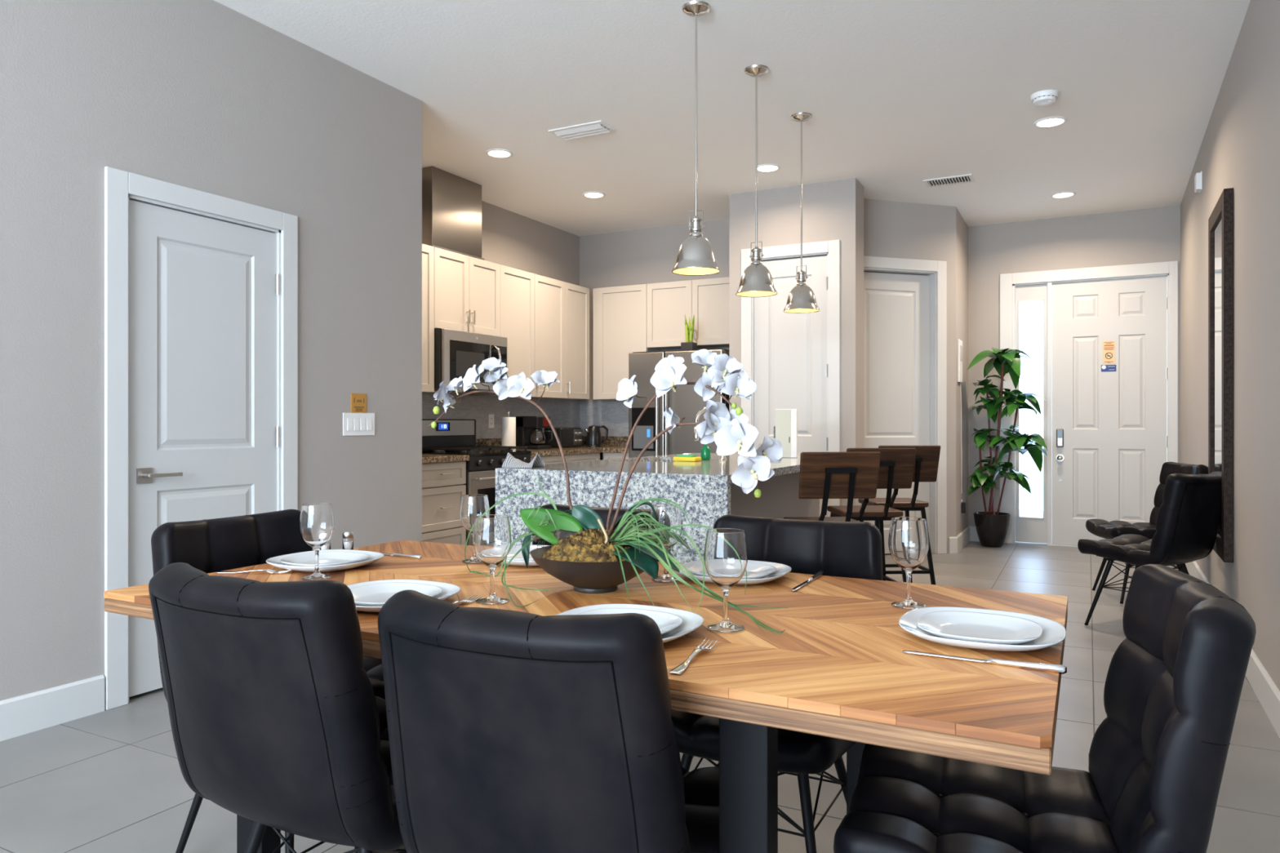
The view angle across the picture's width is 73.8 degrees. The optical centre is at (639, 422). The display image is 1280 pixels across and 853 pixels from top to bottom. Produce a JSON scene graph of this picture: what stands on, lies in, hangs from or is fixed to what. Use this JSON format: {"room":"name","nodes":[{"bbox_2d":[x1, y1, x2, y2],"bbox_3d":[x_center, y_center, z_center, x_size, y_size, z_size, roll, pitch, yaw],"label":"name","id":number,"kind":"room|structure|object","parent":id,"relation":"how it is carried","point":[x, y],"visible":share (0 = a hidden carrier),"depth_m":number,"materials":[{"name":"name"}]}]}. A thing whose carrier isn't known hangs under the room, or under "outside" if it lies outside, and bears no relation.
{"room":"dining room","nodes":[
{"label":"dining room","id":0,"kind":"room"},
{"bbox_2d":[0,0,422,701],"bbox_3d":[-2.984,-0.375,1.942,0.120,3.050,7.065,0,0,28],"label":"wall","id":1,"kind":"structure","parent":0,"point":[205,95],"depth_m":3.61,"materials":[{"name":"grey paint"}]},
{"bbox_2d":[0,675,104,741],"bbox_3d":[-3.353,1.079,1.093,0.016,0.142,5.218,0,0,28],"label":"baseboard","id":2,"kind":"structure","parent":1,"relation":"attached to","point":[24,714],"depth_m":3.22,"materials":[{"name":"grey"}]},
{"bbox_2d":[104,166,297,710],"bbox_3d":[-1.970,0.064,3.848,0.184,2.174,0.931,0,0,28],"label":"door","id":3,"kind":"structure","parent":1,"relation":"in","point":[201,307],"depth_m":3.73,"materials":[{"name":"grey wood"}]},
{"bbox_2d":[342,413,374,435],"bbox_3d":[-1.517,0.011,4.594,0.012,0.120,0.221,0,0,28],"label":"switch plate","id":4,"kind":"object","parent":1,"relation":"attached to","point":[353,424],"visible":1,"depth_m":4.59,"materials":[{"name":"white plastic"}]},
{"bbox_2d":[351,393,366,413],"bbox_3d":[-1.517,-0.102,4.601,0.007,0.105,0.108,0,0,28],"label":"tag","id":5,"kind":"object","parent":1,"relation":"attached to","point":[358,401],"visible":1,"depth_m":4.60,"materials":[{"name":"brown"}]},
{"bbox_2d":[422,200,579,400],"bbox_3d":[-1.495,-0.375,7.175,0.120,3.050,3.785,0,0,28],"label":"wall","id":6,"kind":"structure","parent":0,"point":[509,238],"depth_m":7.92,"materials":[{"name":"grey paint"}]},
{"bbox_2d":[422,243,434,392],"bbox_3d":[-1.797,-0.761,6.128,0.320,1.078,0.580,0,0,28],"label":"upper cabinet","id":7,"kind":"object","parent":6,"relation":"attached to","point":[428,251],"visible":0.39,"depth_m":6.26,"materials":[{"name":"beige paint"}]},
{"bbox_2d":[434,247,500,336],"bbox_3d":[-1.460,-1.000,6.731,0.356,0.600,0.800,0,0,28],"label":"upper cabinet","id":8,"kind":"object","parent":6,"relation":"attached to","point":[467,289],"visible":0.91,"depth_m":6.63,"materials":[{"name":"beige paint"}]},
{"bbox_2d":[422,165,484,260],"bbox_3d":[-1.529,-1.600,6.644,0.315,0.598,0.613,0,0,28],"label":"duct cover","id":9,"kind":"object","parent":8,"relation":"on","point":[451,204],"visible":0.65,"depth_m":6.51,"materials":[{"name":"silver metal"}]},
{"bbox_2d":[434,328,506,392],"bbox_3d":[-1.412,-0.472,6.705,0.462,0.445,0.792,0,0,28],"label":"microwave","id":10,"kind":"object","parent":8,"relation":"attached to","point":[455,352],"visible":0.6,"depth_m":6.47,"materials":[{"name":"silver metal"}]},
{"bbox_2d":[469,264,564,399],"bbox_3d":[-1.047,-0.761,7.519,0.356,1.078,0.980,0,0,28],"label":"upper cabinet","id":11,"kind":"object","parent":6,"relation":"attached to","point":[532,305],"visible":0.59,"depth_m":7.44,"materials":[{"name":"beige paint"}]},
{"bbox_2d":[422,394,628,439],"bbox_3d":[-1.021,0.014,6.918,0.960,0.472,3.560,0,0,28],"label":"backsplash","id":12,"kind":"structure","parent":6,"relation":"attached to","point":[613,415],"depth_m":7.98,"materials":[{"name":"tile"}]},
{"bbox_2d":[537,281,589,399],"bbox_3d":[-0.717,-0.761,8.147,0.356,1.078,0.440,0,0,28],"label":"upper cabinet","id":13,"kind":"object","parent":6,"relation":"attached to","point":[576,297],"visible":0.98,"depth_m":8.10,"materials":[{"name":"beige paint"}]},
{"bbox_2d":[529,545,656,593],"bbox_3d":[-0.104,0.346,1.992,0.306,0.088,0.306,0,0,28],"label":"bowl","id":14,"kind":"object","parent":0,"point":[588,571],"depth_m":1.89,"materials":[{"name":"brown ceramic"}]},
{"bbox_2d":[0,541,1279,852],"bbox_3d":[-0.439,1.210,3.433,5.470,0.120,12.270,0,0,28],"label":"floor","id":15,"kind":"structure","parent":0,"point":[112,780],"depth_m":2.85,"materials":[{"name":"grey tile"}]},
{"bbox_2d":[151,509,385,852],"bbox_3d":[-0.954,0.709,2.331,0.617,0.887,0.510,0,0,28],"label":"dining chair","id":16,"kind":"object","parent":15,"relation":"on","point":[223,544],"visible":0.2,"depth_m":2.39,"materials":[{"name":"black leather"}]},
{"bbox_2d":[148,562,407,852],"bbox_3d":[-0.596,0.709,1.727,0.510,0.887,0.617,0,0,28],"label":"dining chair","id":17,"kind":"object","parent":15,"relation":"on","point":[277,721],"visible":0.86,"depth_m":1.46,"materials":[{"name":"black leather"}]},
{"bbox_2d":[422,461,466,545],"bbox_3d":[-1.634,0.664,6.056,0.636,0.772,0.545,0,0,28],"label":"base cabinet","id":18,"kind":"object","parent":15,"relation":"on","point":[443,488],"visible":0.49,"depth_m":5.95,"materials":[{"name":"beige paint"}]},
{"bbox_2d":[422,418,531,546],"bbox_3d":[-1.304,0.547,6.633,0.672,1.145,0.761,0,0,28],"label":"stove","id":19,"kind":"object","parent":15,"relation":"on","point":[450,437],"visible":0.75,"depth_m":6.52,"materials":[{"name":"black metal"}]},
{"bbox_2d":[422,449,531,457],"bbox_3d":[-1.323,0.239,6.643,0.620,0.022,0.761,0,0,28],"label":"cooktop","id":20,"kind":"object","parent":19,"relation":"in","point":[472,453],"depth_m":6.44,"materials":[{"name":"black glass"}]},
{"bbox_2d":[377,590,719,852],"bbox_3d":[-0.094,0.709,1.475,0.510,0.887,0.617,0,0,25],"label":"dining chair","id":21,"kind":"object","parent":15,"relation":"on","point":[510,731],"visible":0.96,"depth_m":1.21,"materials":[{"name":"black leather"}]},
{"bbox_2d":[530,453,599,464],"bbox_3d":[-0.877,0.664,7.497,0.636,0.772,1.140,0,0,28],"label":"base cabinet","id":22,"kind":"object","parent":15,"relation":"on","point":[548,460],"visible":0.06,"depth_m":7.43,"materials":[{"name":"beige paint"}]},
{"bbox_2d":[475,435,628,457],"bbox_3d":[-0.608,0.208,7.709,0.955,0.137,1.775,0,0,28],"label":"countertop","id":23,"kind":"structure","parent":22,"relation":"on","point":[612,444],"depth_m":7.68,"materials":[{"name":"brown stone"}]},
{"bbox_2d":[499,411,517,450],"bbox_3d":[-1.109,0.071,7.201,0.150,0.330,0.150,0,0,28],"label":"paper towel roll","id":24,"kind":"object","parent":23,"relation":"on","point":[508,424],"visible":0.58,"depth_m":7.15,"materials":[{"name":"white paper"}]},
{"bbox_2d":[515,416,553,448],"bbox_3d":[-0.930,0.090,7.560,0.283,0.290,0.202,0,0,28],"label":"coffee maker","id":25,"kind":"object","parent":23,"relation":"on","point":[527,434],"visible":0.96,"depth_m":7.50,"materials":[{"name":"black plastic"}]},
{"bbox_2d":[543,427,582,446],"bbox_3d":[-0.714,0.137,8.016,0.222,0.177,0.370,0,0,28],"label":"toaster","id":26,"kind":"object","parent":23,"relation":"on","point":[568,437],"visible":0.96,"depth_m":7.89,"materials":[{"name":"black plastic"}]},
{"bbox_2d":[584,425,608,447],"bbox_3d":[-0.420,0.133,8.227,0.211,0.207,0.149,0,0,8],"label":"kettle","id":27,"kind":"object","parent":23,"relation":"on","point":[593,439],"visible":1,"depth_m":8.18,"materials":[{"name":"black metal"}]},
{"bbox_2d":[103,539,1067,852],"bbox_3d":[-0.139,0.770,1.942,1.972,0.760,0.973,0,0,28],"label":"dining table","id":28,"kind":"object","parent":15,"relation":"on","point":[839,668],"visible":0.54,"depth_m":1.39,"materials":[{"name":"brown wood"}]},
{"bbox_2d":[215,568,292,573],"bbox_3d":[-0.994,0.384,2.200,0.195,0.010,0.026,0,0,2],"label":"fork","id":29,"kind":"object","parent":28,"relation":"on","point":[269,571],"visible":0.99,"depth_m":2.20,"materials":[{"name":"silver metal"}]},
{"bbox_2d":[299,502,334,580],"bbox_3d":[-0.808,0.297,2.135,0.082,0.185,0.082,0,0,28],"label":"wine glass","id":30,"kind":"object","parent":28,"relation":"on","point":[317,523],"visible":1,"depth_m":2.11,"materials":[{"name":"clear"}]},
{"bbox_2d":[266,549,384,572],"bbox_3d":[-0.847,0.377,2.303,0.277,0.025,0.277,0,0,28],"label":"dinner plate","id":31,"kind":"object","parent":28,"relation":"on","point":[374,557],"visible":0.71,"depth_m":2.25,"materials":[{"name":"grey ceramic"}]},
{"bbox_2d":[280,551,369,566],"bbox_3d":[-0.849,0.375,2.304,0.209,0.019,0.209,0,0,28],"label":"plate","id":32,"kind":"object","parent":31,"relation":"on","point":[325,558],"visible":0.8,"depth_m":2.34,"materials":[{"name":"grey ceramic"}]},
{"bbox_2d":[342,531,353,549],"bbox_3d":[-0.879,0.359,2.568,0.032,0.062,0.032,0,0,28],"label":"shaker","id":33,"kind":"object","parent":28,"relation":"on","point":[348,536],"visible":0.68,"depth_m":2.56,"materials":[{"name":"silver glass"}]},
{"bbox_2d":[346,579,461,613],"bbox_3d":[-0.538,0.377,1.836,0.277,0.025,0.277,0,0,28],"label":"dinner plate","id":34,"kind":"object","parent":28,"relation":"on","point":[449,590],"visible":0.2,"depth_m":1.91,"materials":[{"name":"grey ceramic"}]},
{"bbox_2d":[350,582,442,606],"bbox_3d":[-0.541,0.375,1.837,0.209,0.019,0.209,0,0,28],"label":"plate","id":35,"kind":"object","parent":34,"relation":"on","point":[375,594],"visible":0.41,"depth_m":1.89,"materials":[{"name":"grey ceramic"}]},
{"bbox_2d":[459,493,489,563],"bbox_3d":[-0.462,0.297,2.389,0.082,0.185,0.082,0,0,28],"label":"wine glass","id":36,"kind":"object","parent":28,"relation":"on","point":[472,506],"visible":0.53,"depth_m":2.36,"materials":[{"name":"clear"}]},
{"bbox_2d":[472,514,511,604],"bbox_3d":[-0.321,0.297,1.854,0.082,0.185,0.082,0,0,28],"label":"wine glass","id":37,"kind":"object","parent":28,"relation":"on","point":[491,540],"visible":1,"depth_m":1.82,"materials":[{"name":"clear"}]},
{"bbox_2d":[475,544,549,566],"bbox_3d":[-0.308,0.377,2.393,0.277,0.025,0.277,0,0,28],"label":"dinner plate","id":38,"kind":"object","parent":28,"relation":"on","point":[516,563],"visible":0.19,"depth_m":2.27,"materials":[{"name":"grey ceramic"}]},
{"bbox_2d":[506,546,540,560],"bbox_3d":[-0.311,0.375,2.394,0.209,0.019,0.209,0,0,28],"label":"plate","id":39,"kind":"object","parent":38,"relation":"on","point":[519,557],"visible":0.3,"depth_m":2.44,"materials":[{"name":"grey ceramic"}]},
{"bbox_2d":[428,349,786,635],"bbox_3d":[-0.132,0.113,1.948,1.050,0.554,0.409,0,0,25],"label":"orchid arrangement","id":40,"kind":"object","parent":28,"relation":"on","point":[586,556],"visible":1,"depth_m":1.89,"materials":[{"name":"white plant"}]},
{"bbox_2d":[555,604,703,643],"bbox_3d":[-0.029,0.377,1.568,0.277,0.025,0.277,0,0,28],"label":"dinner plate","id":41,"kind":"object","parent":28,"relation":"on","point":[691,621],"visible":0.29,"depth_m":1.64,"materials":[{"name":"grey ceramic"}]},
{"bbox_2d":[577,608,682,635],"bbox_3d":[-0.032,0.375,1.570,0.209,0.019,0.209,0,0,28],"label":"plate","id":42,"kind":"object","parent":41,"relation":"on","point":[666,622],"visible":0.23,"depth_m":1.64,"materials":[{"name":"grey ceramic"}]},
{"bbox_2d":[649,503,682,582],"bbox_3d":[0.064,0.297,2.112,0.082,0.185,0.082,0,0,28],"label":"wine glass","id":43,"kind":"object","parent":28,"relation":"on","point":[667,514],"visible":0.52,"depth_m":2.08,"materials":[{"name":"white"}]},
{"bbox_2d":[668,638,717,675],"bbox_3d":[0.089,0.384,1.407,0.026,0.010,0.195,0,0,22],"label":"fork","id":44,"kind":"object","parent":28,"relation":"on","point":[679,669],"visible":1,"depth_m":1.39,"materials":[{"name":"silver metal"}]},
{"bbox_2d":[703,528,747,632],"bbox_3d":[0.162,0.297,1.611,0.082,0.185,0.082,0,0,28],"label":"wine glass","id":45,"kind":"object","parent":28,"relation":"on","point":[725,554],"visible":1,"depth_m":1.58,"materials":[{"name":"white"}]},
{"bbox_2d":[674,560,791,585],"bbox_3d":[0.233,0.377,2.131,0.277,0.025,0.277,0,0,28],"label":"dinner plate","id":46,"kind":"object","parent":28,"relation":"on","point":[782,570],"visible":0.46,"depth_m":2.11,"materials":[{"name":"grey ceramic"}]},
{"bbox_2d":[688,562,776,578],"bbox_3d":[0.230,0.375,2.133,0.209,0.019,0.209,0,0,28],"label":"plate","id":47,"kind":"object","parent":46,"relation":"on","point":[754,571],"visible":0.44,"depth_m":2.15,"materials":[{"name":"grey ceramic"}]},
{"bbox_2d":[791,570,824,591],"bbox_3d":[0.408,0.385,2.072,0.014,0.013,0.248,0,0,28],"label":"table knife","id":48,"kind":"object","parent":28,"relation":"on","point":[820,573],"visible":1,"depth_m":2.08,"materials":[{"name":"silver metal"}]},
{"bbox_2d":[888,516,928,608],"bbox_3d":[0.569,0.297,1.809,0.082,0.185,0.082,0,0,28],"label":"wine glass","id":49,"kind":"object","parent":28,"relation":"on","point":[908,539],"visible":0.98,"depth_m":1.78,"materials":[{"name":"white"}]},
{"bbox_2d":[898,606,1066,652],"bbox_3d":[0.615,0.377,1.541,0.277,0.025,0.277,0,0,27],"label":"dinner plate","id":50,"kind":"object","parent":28,"relation":"on","point":[1054,633],"visible":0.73,"depth_m":1.51,"materials":[{"name":"grey ceramic"}]},
{"bbox_2d":[916,611,1042,644],"bbox_3d":[0.612,0.375,1.542,0.209,0.019,0.209,0,0,27],"label":"plate","id":51,"kind":"object","parent":50,"relation":"on","point":[976,627],"visible":0.94,"depth_m":1.56,"materials":[{"name":"grey ceramic"}]},
{"bbox_2d":[902,650,1066,674],"bbox_3d":[0.554,0.385,1.384,0.248,0.013,0.014,0,0,29],"label":"table knife","id":52,"kind":"object","parent":28,"relation":"on","point":[1059,668],"visible":1,"depth_m":1.36,"materials":[{"name":"silver metal"}]},
{"bbox_2d":[532,503,670,561],"bbox_3d":[-0.226,0.709,2.494,0.510,0.887,0.617,0,0,28],"label":"dining chair","id":53,"kind":"object","parent":15,"relation":"on","point":[602,513],"visible":0.02,"depth_m":2.69,"materials":[{"name":"black leather"}]},
{"bbox_2d":[495,453,819,564],"bbox_3d":[0.399,0.693,5.190,1.280,0.914,2.480,0,0,28],"label":"kitchen island","id":54,"kind":"object","parent":15,"relation":"on","point":[706,490],"visible":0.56,"depth_m":4.23,"materials":[{"name":"stone"}]},
{"bbox_2d":[495,453,800,484],"bbox_3d":[0.399,0.256,5.190,1.280,0.040,2.480,0,0,28],"label":"island countertop","id":55,"kind":"structure","parent":54,"relation":"on","point":[662,468],"depth_m":4.32,"materials":[{"name":"stone"}]},
{"bbox_2d":[501,452,545,468],"bbox_3d":[-0.611,0.196,4.455,0.207,0.079,0.139,0,0,28],"label":"dish towel","id":56,"kind":"object","parent":55,"relation":"on","point":[510,461],"visible":1,"depth_m":4.44,"materials":[{"name":"fabric"}]},
{"bbox_2d":[672,453,701,462],"bbox_3d":[0.286,0.212,5.181,0.150,0.048,0.100,0,0,28],"label":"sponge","id":57,"kind":"object","parent":55,"relation":"on","point":[686,456],"visible":1,"depth_m":5.15,"materials":[{"name":"yellow"}]},
{"bbox_2d":[693,406,726,459],"bbox_3d":[0.438,0.067,5.439,0.233,0.338,0.117,0,0,28],"label":"faucet","id":58,"kind":"object","parent":55,"relation":"on","point":[700,412],"visible":0.42,"depth_m":5.50,"materials":[{"name":"silver metal"}]},
{"bbox_2d":[773,408,797,457],"bbox_3d":[0.975,0.073,5.712,0.151,0.324,0.084,0,0,13],"label":"box","id":59,"kind":"object","parent":55,"relation":"on","point":[785,429],"visible":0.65,"depth_m":5.67,"materials":[{"name":"white"}]},
{"bbox_2d":[628,348,728,457],"bbox_3d":[0.452,0.253,7.668,0.894,1.755,0.823,0,0,28],"label":"refrigerator","id":60,"kind":"object","parent":15,"relation":"on","point":[685,402],"visible":0.32,"depth_m":7.39,"materials":[{"name":"grey"}]},
{"bbox_2d":[680,315,697,350],"bbox_3d":[0.439,-0.792,7.519,0.121,0.332,0.132,0,0,28],"label":"snake plant","id":61,"kind":"object","parent":60,"relation":"on","point":[689,344],"visible":0.96,"depth_m":7.49,"materials":[{"name":"green plant"}]},
{"bbox_2d":[671,514,882,852],"bbox_3d":[0.322,0.709,2.161,0.510,0.887,0.617,0,0,28],"label":"dining chair","id":62,"kind":"object","parent":15,"relation":"on","point":[848,549],"visible":0.23,"depth_m":2.23,"materials":[{"name":"black leather"}]},
{"bbox_2d":[782,452,880,521],"bbox_3d":[0.969,0.649,4.441,0.432,1.007,0.540,0,0,-4],"label":"bar stool","id":63,"kind":"object","parent":15,"relation":"on","point":[825,476],"visible":0.52,"depth_m":4.20,"materials":[{"name":"brown wood"}]},
{"bbox_2d":[826,448,915,582],"bbox_3d":[1.348,0.649,5.078,0.432,1.007,0.540,0,0,-4],"label":"bar stool","id":64,"kind":"object","parent":15,"relation":"on","point":[896,466],"visible":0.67,"depth_m":4.87,"materials":[{"name":"wood"}]},
{"bbox_2d":[857,445,941,585],"bbox_3d":[1.681,0.649,5.626,0.432,1.007,0.540,0,0,-4],"label":"bar stool","id":65,"kind":"object","parent":15,"relation":"on","point":[926,457],"visible":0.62,"depth_m":5.45,"materials":[{"name":"wood"}]},
{"bbox_2d":[967,346,1047,547],"bbox_3d":[3.348,0.235,7.784,0.679,1.830,0.541,0,0,28],"label":"potted plant","id":66,"kind":"object","parent":15,"relation":"on","point":[992,527],"visible":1,"depth_m":7.78,"materials":[{"name":"green plant"}]},
{"bbox_2d":[833,564,1256,852],"bbox_3d":[0.682,0.709,1.497,0.617,0.887,0.510,0,0,21],"label":"dining chair","id":67,"kind":"object","parent":15,"relation":"on","point":[1173,686],"visible":0.97,"depth_m":1.45,"materials":[{"name":"black leather"}]},
{"bbox_2d":[1085,462,1208,604],"bbox_3d":[3.333,0.709,5.601,0.617,0.887,0.510,0,0,7],"label":"dining chair","id":68,"kind":"object","parent":15,"relation":"on","point":[1101,528],"visible":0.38,"depth_m":5.68,"materials":[{"name":"black leather"}]},
{"bbox_2d":[1077,471,1222,625],"bbox_3d":[2.844,0.709,4.727,0.510,0.887,0.617,0,0,-30],"label":"dining chair","id":69,"kind":"object","parent":15,"relation":"on","point":[1188,519],"visible":0.98,"depth_m":4.49,"materials":[{"name":"black leather"}]},
{"bbox_3d":[-1.876,0.664,5.633,0.600,0.772,0.430,0,0,28],"label":"cabinet","id":70,"kind":"object","parent":15,"relation":"on","visible":0},
{"bbox_2d":[422,453,469,463],"bbox_3d":[-1.752,0.208,5.858,0.650,0.137,1.012,0,0,28],"label":"countertop","id":71,"kind":"structure","parent":70,"relation":"on","point":[426,458],"depth_m":5.97,"materials":[{"name":"brown stone"}]},
{"bbox_2d":[579,218,728,460],"bbox_3d":[0.273,-0.375,8.317,1.950,3.050,0.120,0,0,28],"label":"wall","id":72,"kind":"structure","parent":0,"point":[649,255],"depth_m":8.41,"materials":[{"name":"grey paint"}]},
{"bbox_2d":[593,284,661,399],"bbox_3d":[-0.128,-0.761,8.279,0.595,1.078,0.320,0,0,28],"label":"upper cabinet","id":73,"kind":"object","parent":72,"relation":"attached to","point":[620,313],"visible":0.74,"depth_m":8.17,"materials":[{"name":"beige paint"}]},
{"bbox_2d":[646,276,728,350],"bbox_3d":[0.574,-1.000,7.890,1.010,0.600,0.356,0,0,28],"label":"upper cabinet","id":74,"kind":"object","parent":72,"relation":"attached to","point":[668,304],"visible":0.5,"depth_m":7.81,"materials":[{"name":"beige paint"}]},
{"bbox_2d":[213,0,1250,236],"bbox_3d":[-0.426,-1.950,3.426,5.500,0.100,12.270,0,0,28],"label":"ceiling","id":75,"kind":"structure","parent":0,"point":[899,95],"depth_m":4.86,"materials":[{"name":"white paint"}]},
{"bbox_2d":[485,148,512,158],"bbox_3d":[-0.993,-1.895,6.016,0.190,0.009,0.190,0,0,28],"label":"recessed light","id":76,"kind":"object","parent":75,"relation":"in","point":[495,153],"visible":1,"depth_m":6.01,"materials":[{"name":"white plastic"}]},
{"bbox_2d":[547,120,615,140],"bbox_3d":[-0.377,-1.889,5.541,0.400,0.022,0.190,0,0,28],"label":"ceiling vent","id":77,"kind":"object","parent":75,"relation":"in","point":[597,127],"visible":1,"depth_m":5.51,"materials":[{"name":"white plastic"}]},
{"bbox_2d":[671,0,720,275],"bbox_3d":[0.258,-1.295,3.908,0.224,1.210,0.224,0,0,2],"label":"pendant light","id":78,"kind":"object","parent":75,"relation":"hanging from","point":[695,256],"visible":1,"depth_m":3.88,"materials":[{"name":"silver metal"}]},
{"bbox_2d":[688,210,705,236],"bbox_3d":[0.258,-0.911,3.908,0.075,0.121,0.060,0,0,28],"label":"socket","id":79,"kind":"object","parent":78,"relation":"attached to","point":[695,230],"depth_m":3.89,"materials":[{"name":"silver metal"}]},
{"bbox_2d":[735,64,777,297],"bbox_3d":[0.627,-1.295,4.595,0.224,1.210,0.224,0,0,28],"label":"pendant light","id":80,"kind":"object","parent":75,"relation":"hanging from","point":[756,281],"visible":1,"depth_m":4.57,"materials":[{"name":"silver"}]},
{"bbox_2d":[749,241,764,264],"bbox_3d":[0.628,-0.911,4.595,0.078,0.121,0.060,0,0,28],"label":"socket","id":81,"kind":"object","parent":80,"relation":"attached to","point":[756,259],"depth_m":4.58,"materials":[{"name":"silver metal"}]},
{"bbox_2d":[754,164,780,172],"bbox_3d":[0.951,-1.895,6.364,0.190,0.009,0.190,0,0,28],"label":"recessed light","id":82,"kind":"object","parent":75,"relation":"in","point":[763,167],"visible":0.94,"depth_m":6.35,"materials":[{"name":"white"}]},
{"bbox_2d":[782,111,819,313],"bbox_3d":[1.002,-1.295,5.291,0.224,1.210,0.224,0,0,28],"label":"pendant light","id":83,"kind":"object","parent":75,"relation":"hanging from","point":[801,299],"visible":1,"depth_m":5.26,"materials":[{"name":"silver"}]},
{"bbox_2d":[795,265,808,284],"bbox_3d":[1.003,-0.911,5.290,0.078,0.121,0.060,0,0,28],"label":"socket","id":84,"kind":"object","parent":83,"relation":"attached to","point":[801,280],"depth_m":5.27,"materials":[{"name":"silver metal"}]},
{"bbox_2d":[923,173,975,187],"bbox_3d":[2.427,-1.892,6.700,0.360,0.016,0.220,0,0,28],"label":"ceiling vent","id":85,"kind":"object","parent":75,"relation":"in","point":[969,178],"visible":1,"depth_m":6.68,"materials":[{"name":"white plastic"}]},
{"bbox_2d":[1030,89,1058,106],"bbox_3d":[2.346,-1.873,4.947,0.148,0.053,0.148,0,0,28],"label":"smoke detector","id":86,"kind":"object","parent":75,"relation":"attached to","point":[1046,97],"visible":1,"depth_m":4.90,"materials":[{"name":"white plastic"}]},
{"bbox_2d":[1033,115,1066,128],"bbox_3d":[2.592,-1.895,5.389,0.190,0.009,0.190,0,0,28],"label":"recessed light","id":87,"kind":"object","parent":75,"relation":"in","point":[1050,122],"visible":1,"depth_m":5.39,"materials":[{"name":"white"}]},
{"bbox_2d":[728,177,863,521],"bbox_3d":[1.420,-0.375,7.274,1.050,3.050,0.900,0,0,28],"label":"wall","id":88,"kind":"structure","parent":0,"point":[833,210],"depth_m":6.78,"materials":[{"name":"grey paint"}]},
{"bbox_2d":[741,240,839,516],"bbox_3d":[1.226,-0.140,6.915,0.820,2.581,0.176,0,0,28],"label":"door","id":89,"kind":"structure","parent":88,"relation":"in","point":[793,360],"depth_m":6.86,"materials":[{"name":"grey wood"}]},
{"bbox_2d":[863,198,955,553],"bbox_3d":[1.993,-0.375,7.334,1.620,3.050,0.120,0,0,-17],"label":"wall","id":90,"kind":"structure","parent":0,"point":[891,228],"depth_m":7.45,"materials":[{"name":"grey paint"}]},
{"bbox_2d":[863,255,946,554],"bbox_3d":[2.182,-0.130,7.396,1.007,2.561,0.163,0,0,-17],"label":"door","id":91,"kind":"structure","parent":90,"relation":"in","point":[905,304],"depth_m":7.45,"materials":[{"name":"grey wood"}]},
{"bbox_2d":[948,537,957,553],"bbox_3d":[2.749,1.079,7.498,0.078,0.142,0.016,0,0,-17],"label":"baseboard","id":92,"kind":"structure","parent":90,"relation":"attached to","point":[953,541],"depth_m":7.49,"materials":[{"name":"grey"}]},
{"bbox_2d":[955,207,968,536],"bbox_3d":[2.933,-0.375,7.930,0.120,3.050,0.870,0,0,28],"label":"wall","id":93,"kind":"structure","parent":0,"point":[962,228],"depth_m":7.93,"materials":[{"name":"grey paint"}]},
{"bbox_2d":[957,339,962,475],"bbox_3d":[2.892,-0.045,7.699,0.022,1.390,0.223,0,0,28],"label":"wall panel","id":94,"kind":"object","parent":93,"relation":"attached to","point":[959,341],"visible":1,"depth_m":7.66,"materials":[{"name":"white plastic"}]},
{"bbox_2d":[955,526,969,552],"bbox_3d":[2.996,1.079,7.903,0.016,0.142,0.860,0,0,28],"label":"baseboard","id":95,"kind":"structure","parent":93,"relation":"attached to","point":[963,538],"depth_m":7.86,"materials":[{"name":"grey"}]},
{"bbox_2d":[968,205,1180,526],"bbox_3d":[3.981,-0.375,7.957,1.950,3.050,0.150,0,0,28],"label":"wall","id":96,"kind":"structure","parent":0,"point":[1152,235],"depth_m":8.02,"materials":[{"name":"grey paint"}]},
{"bbox_2d":[1000,261,1177,546],"bbox_3d":[4.104,-0.133,7.866,1.443,2.565,0.176,0,0,28],"label":"door","id":97,"kind":"structure","parent":96,"relation":"in","point":[1111,435],"depth_m":7.76,"materials":[{"name":"grey wood"}]},
{"bbox_2d":[1015,284,1047,543],"bbox_3d":[3.701,-0.080,8.070,0.274,2.430,0.048,0,0,28],"label":"window","id":98,"kind":"structure","parent":97,"relation":"attached to","point":[1031,301],"depth_m":8.06,"materials":[{"name":"grey glass"}]},
{"bbox_2d":[1102,341,1115,364],"bbox_3d":[4.259,-0.635,7.749,0.100,0.206,0.003,0,0,28],"label":"notice","id":99,"kind":"object","parent":97,"relation":"attached to","point":[1108,347],"visible":1,"depth_m":7.75,"materials":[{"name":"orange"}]},
{"bbox_2d":[1180,0,1279,691],"bbox_3d":[1.969,-0.375,2.225,0.382,3.050,12.170,0,0,28],"label":"wall","id":100,"kind":"structure","parent":0,"point":[1239,150],"depth_m":3.87,"materials":[{"name":"grey paint"}]},
{"bbox_2d":[1194,171,1201,193],"bbox_3d":[3.822,-1.643,5.843,0.035,0.125,0.110,0,0,28],"label":"wall sensor","id":101,"kind":"object","parent":100,"relation":"attached to","point":[1197,178],"visible":1,"depth_m":5.80,"materials":[{"name":"white plastic"}]},
{"bbox_2d":[1208,187,1233,562],"bbox_3d":[3.183,-0.239,4.682,0.042,1.911,0.750,0,0,29],"label":"wall mirror","id":102,"kind":"object","parent":100,"relation":"attached to","point":[1220,222],"visible":0.87,"depth_m":4.38,"materials":[{"name":"brown wood"}]},
{"bbox_2d":[1212,214,1222,539],"bbox_3d":[3.188,-0.239,4.680,0.028,1.731,0.570,0,0,29],"label":"mirror glass","id":103,"kind":"object","parent":102,"relation":"on","point":[1217,223],"depth_m":4.71,"materials":[{"name":"white"}]},
{"bbox_2d":[1185,560,1279,737],"bbox_3d":[1.846,1.079,2.205,0.016,0.142,12.022,0,0,29],"label":"baseboard","id":104,"kind":"structure","parent":100,"relation":"attached to","point":[1268,694],"depth_m":3.47,"materials":[{"name":"grey"}]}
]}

